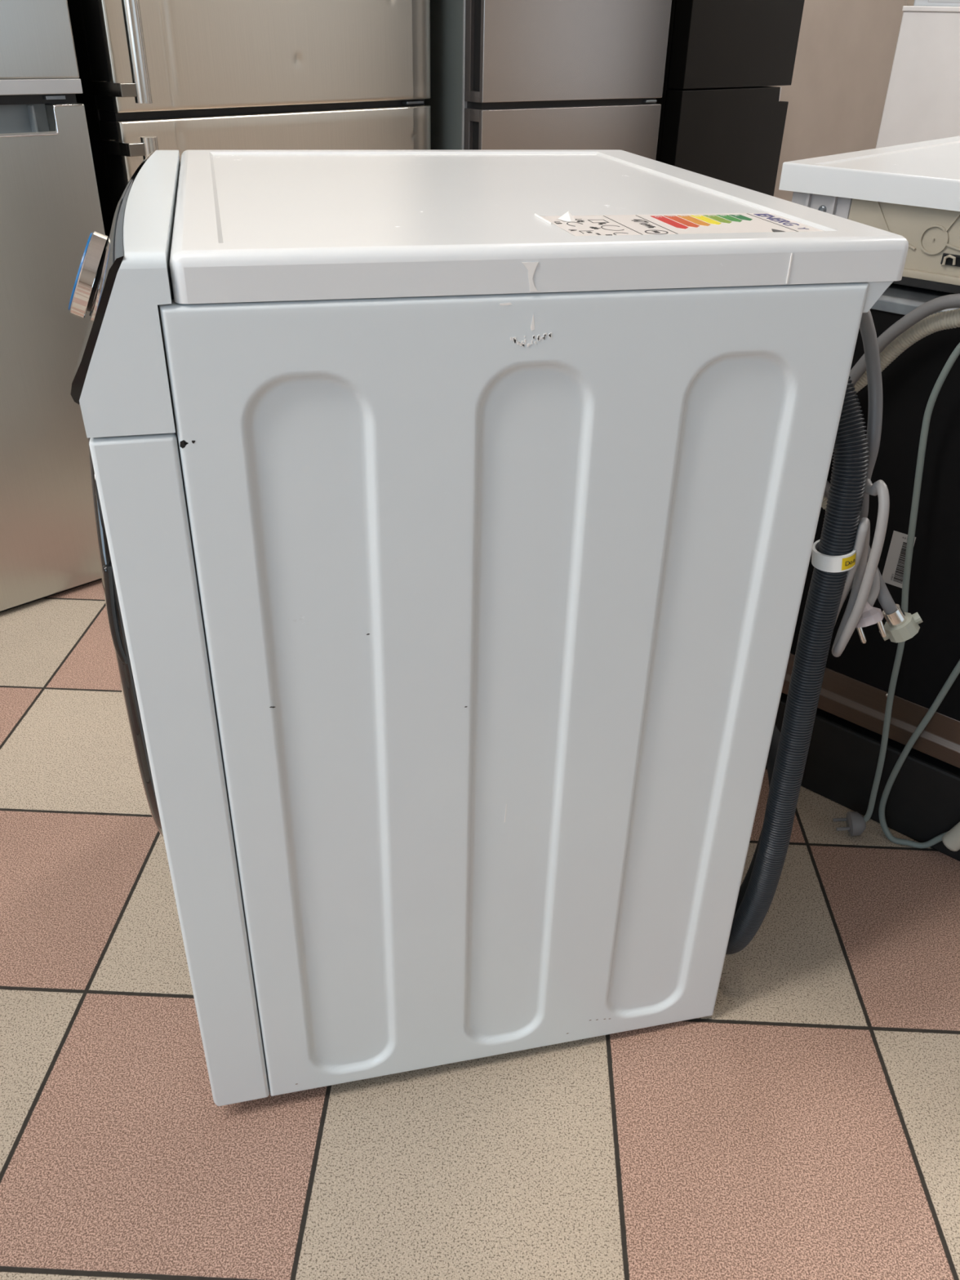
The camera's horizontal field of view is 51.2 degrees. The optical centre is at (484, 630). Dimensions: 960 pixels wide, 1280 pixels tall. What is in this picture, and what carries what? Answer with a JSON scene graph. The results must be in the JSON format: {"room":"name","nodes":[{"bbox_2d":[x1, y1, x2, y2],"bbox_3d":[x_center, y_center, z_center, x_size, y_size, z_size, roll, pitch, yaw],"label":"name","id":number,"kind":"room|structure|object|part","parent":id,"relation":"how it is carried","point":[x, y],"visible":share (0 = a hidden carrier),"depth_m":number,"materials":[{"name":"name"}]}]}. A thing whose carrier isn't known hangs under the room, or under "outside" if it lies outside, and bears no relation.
{"room":"electronics store","nodes":[
{"label":"electronics store","id":0,"kind":"room"},
{"bbox_2d":[0,579,959,1279],"bbox_3d":[-0.465,0.464,1.191,18.000,0.100,18.000,2,31,1],"label":"floor","id":1,"kind":"structure","parent":0,"point":[806,1126],"depth_m":1.05,"materials":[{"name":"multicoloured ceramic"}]},
{"bbox_2d":[0,0,105,612],"bbox_3d":[-1.097,-0.951,1.623,0.600,1.850,0.662,-25,40,-37],"label":"freezer","id":2,"kind":"object","parent":1,"relation":"on","point":[50,204],"visible":0.89,"depth_m":1.72,"materials":[{"name":"silver metal"}]},
{"bbox_3d":[-0.877,-1.213,1.209,0.600,0.964,0.050,-25,40,-37],"label":"door","id":3,"kind":"part","parent":2,"relation":"part of","materials":[{"name":"metal"}]},
{"bbox_3d":[-0.855,-0.749,1.486,0.542,0.044,0.003,-25,40,-37],"label":"grip trim","id":4,"kind":"part","parent":2,"relation":"part of","materials":[{"name":"silver metal"}]},
{"bbox_2d":[66,0,431,245],"bbox_3d":[-0.573,-1.209,2.045,0.644,1.880,0.824,24,38,32],"label":"freezer","id":5,"kind":"object","parent":1,"relation":"on","point":[180,75],"visible":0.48,"depth_m":1.86,"materials":[{"name":"silver metal"}]},
{"bbox_3d":[-0.387,-1.496,1.722,0.054,1.046,0.798,24,38,32],"label":"door","id":6,"kind":"part","parent":5,"relation":"part of","materials":[{"name":"metal"}]},
{"bbox_3d":[-0.408,-0.706,2.197,0.054,0.766,0.798,24,38,32],"label":"door","id":7,"kind":"part","parent":5,"relation":"part of","materials":[{"name":"black metal"}]},
{"bbox_3d":[-0.561,-1.256,1.455,0.028,0.870,0.028,24,38,32],"label":"handle","id":8,"kind":"part","parent":5,"relation":"part of","materials":[{"name":"metal"}]},
{"bbox_3d":[-0.580,-0.532,1.891,0.028,0.719,0.028,24,38,32],"label":"handle","id":9,"kind":"part","parent":5,"relation":"part of","materials":[{"name":"metal"}]},
{"bbox_2d":[67,149,923,1106],"bbox_3d":[-0.022,-0.041,1.125,0.730,0.854,0.596,-6,32,-12],"label":"washing machine","id":10,"kind":"object","parent":1,"relation":"on","point":[456,513],"visible":1,"depth_m":0.80,"materials":[{"name":"white metal"}]},
{"bbox_3d":[-0.299,-0.275,0.790,0.033,0.060,0.062,-6,32,-12],"label":"knob","id":11,"kind":"part","parent":10,"relation":"part of","materials":[{"name":"silver metal"}]},
{"bbox_3d":[-0.361,-0.041,1.029,0.031,0.518,0.422,-6,32,-12],"label":"door glass","id":12,"kind":"part","parent":10,"relation":"part of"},
{"bbox_3d":[-0.298,-0.325,0.873,0.068,0.113,0.590,-6,32,-12],"label":"control panel","id":13,"kind":"part","parent":10,"relation":"part of","materials":[{"name":"white plastic"}]},
{"bbox_3d":[-0.310,0.031,1.087,0.055,0.713,0.590,-6,32,-12],"label":"panel","id":14,"kind":"part","parent":10,"relation":"part of","materials":[{"name":"white metal"}]},
{"bbox_2d":[169,149,908,303],"bbox_3d":[-0.012,-0.392,0.917,0.518,0.030,0.592,-6,32,-12],"label":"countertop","id":15,"kind":"structure","parent":10,"relation":"on","point":[250,225],"depth_m":0.72,"materials":[{"name":"white plastic"}]},
{"bbox_3d":[0.322,-0.085,0.938,0.043,0.203,0.164,-7,32,-14],"label":"power cord","id":16,"kind":"part","parent":10,"relation":"part of","materials":[{"name":"white plastic"}]},
{"bbox_2d":[424,0,671,159],"bbox_3d":[0.013,-1.493,2.545,0.600,1.880,0.661,-23,39,-34],"label":"freezer","id":17,"kind":"object","parent":1,"relation":"on","point":[505,74],"visible":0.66,"depth_m":2.32,"materials":[{"name":"silver metal"}]},
{"bbox_3d":[0.216,-1.727,2.138,0.600,1.052,0.062,-23,39,-34],"label":"door","id":18,"kind":"part","parent":17,"relation":"part of","materials":[{"name":"metal"}]},
{"bbox_3d":[0.194,-0.933,2.615,0.600,0.772,0.062,-23,39,-34],"label":"door","id":19,"kind":"part","parent":17,"relation":"part of","materials":[{"name":"metal"}]},
{"bbox_3d":[0.215,-0.921,2.595,0.600,0.771,0.002,-23,39,-34],"label":"door","id":20,"kind":"part","parent":17,"relation":"part of","materials":[{"name":"grey metal"}]},
{"bbox_3d":[0.236,-1.714,2.118,0.600,1.050,0.002,-23,39,-34],"label":"door","id":21,"kind":"part","parent":17,"relation":"part of","materials":[{"name":"grey metal"}]},
{"bbox_2d":[655,0,804,196],"bbox_3d":[0.521,-1.777,3.040,0.620,1.880,0.600,27,39,35],"label":"freezer","id":22,"kind":"object","parent":1,"relation":"on","point":[721,118],"visible":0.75,"depth_m":2.87,"materials":[{"name":"black metal"}]},
{"bbox_3d":[0.717,-1.240,3.136,0.052,0.805,0.600,27,39,35],"label":"door","id":23,"kind":"part","parent":22,"relation":"part of","materials":[{"name":"black metal"}]},
{"bbox_3d":[0.738,-2.033,2.659,0.052,1.040,0.600,27,39,35],"label":"door","id":24,"kind":"part","parent":22,"relation":"part of","materials":[{"name":"black metal"}]},
{"bbox_2d":[765,135,959,861],"bbox_3d":[0.742,-0.183,1.405,0.603,0.844,0.678,25,38,34],"label":"washing machine","id":25,"kind":"object","parent":1,"relation":"on","point":[884,747],"visible":0.46,"depth_m":1.25,"materials":[{"name":"white metal"}]},
{"bbox_2d":[778,135,959,211],"bbox_3d":[0.777,-0.546,1.221,0.603,0.030,0.601,25,38,34],"label":"countertop","id":26,"kind":"structure","parent":25,"relation":"on","point":[923,174],"depth_m":1.16,"materials":[{"name":"white plastic"}]},
{"bbox_3d":[0.583,0.112,1.378,0.590,0.065,0.064,25,38,34],"label":"rail","id":27,"kind":"part","parent":25,"relation":"part of","materials":[{"name":"metal"}]},
{"bbox_3d":[0.521,-0.032,1.245,0.067,0.698,0.010,25,38,34],"label":"power cord","id":28,"kind":"part","parent":25,"relation":"part of","materials":[{"name":"grey plastic"}]},
{"bbox_2d":[875,5,959,148],"bbox_3d":[1.827,-1.750,3.840,0.600,1.070,0.589,15,34,22],"label":"freezer","id":29,"kind":"object","parent":1,"relation":"on","point":[922,100],"visible":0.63,"depth_m":3.52,"materials":[{"name":"white metal"}]},
{"bbox_3d":[1.839,-2.202,3.569,0.600,0.016,0.589,15,34,22],"label":"lid","id":30,"kind":"part","parent":29,"relation":"part of","materials":[{"name":"white plastic"}]},
{"bbox_2d":[913,0,959,6],"bbox_3d":[1.803,-2.359,3.425,0.500,0.400,0.451,15,34,22],"label":"appliance","id":31,"kind":"object","parent":29,"relation":"on","point":[917,2],"visible":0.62,"depth_m":3.41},
{"bbox_2d":[768,0,906,201],"bbox_3d":[-1.097,-1.853,2.249,9.000,2.750,0.200,-25,40,-37],"label":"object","id":32,"kind":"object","parent":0,"point":[836,95],"depth_m":4.76,"materials":[{"name":"beige paint"}]},
{"bbox_2d":[906,0,914,5],"bbox_3d":[4.344,-2.098,2.899,0.200,2.750,6.350,-25,40,-37],"label":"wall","id":33,"kind":"structure","parent":0,"point":[909,2],"depth_m":4.89,"materials":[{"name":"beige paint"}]}
]}

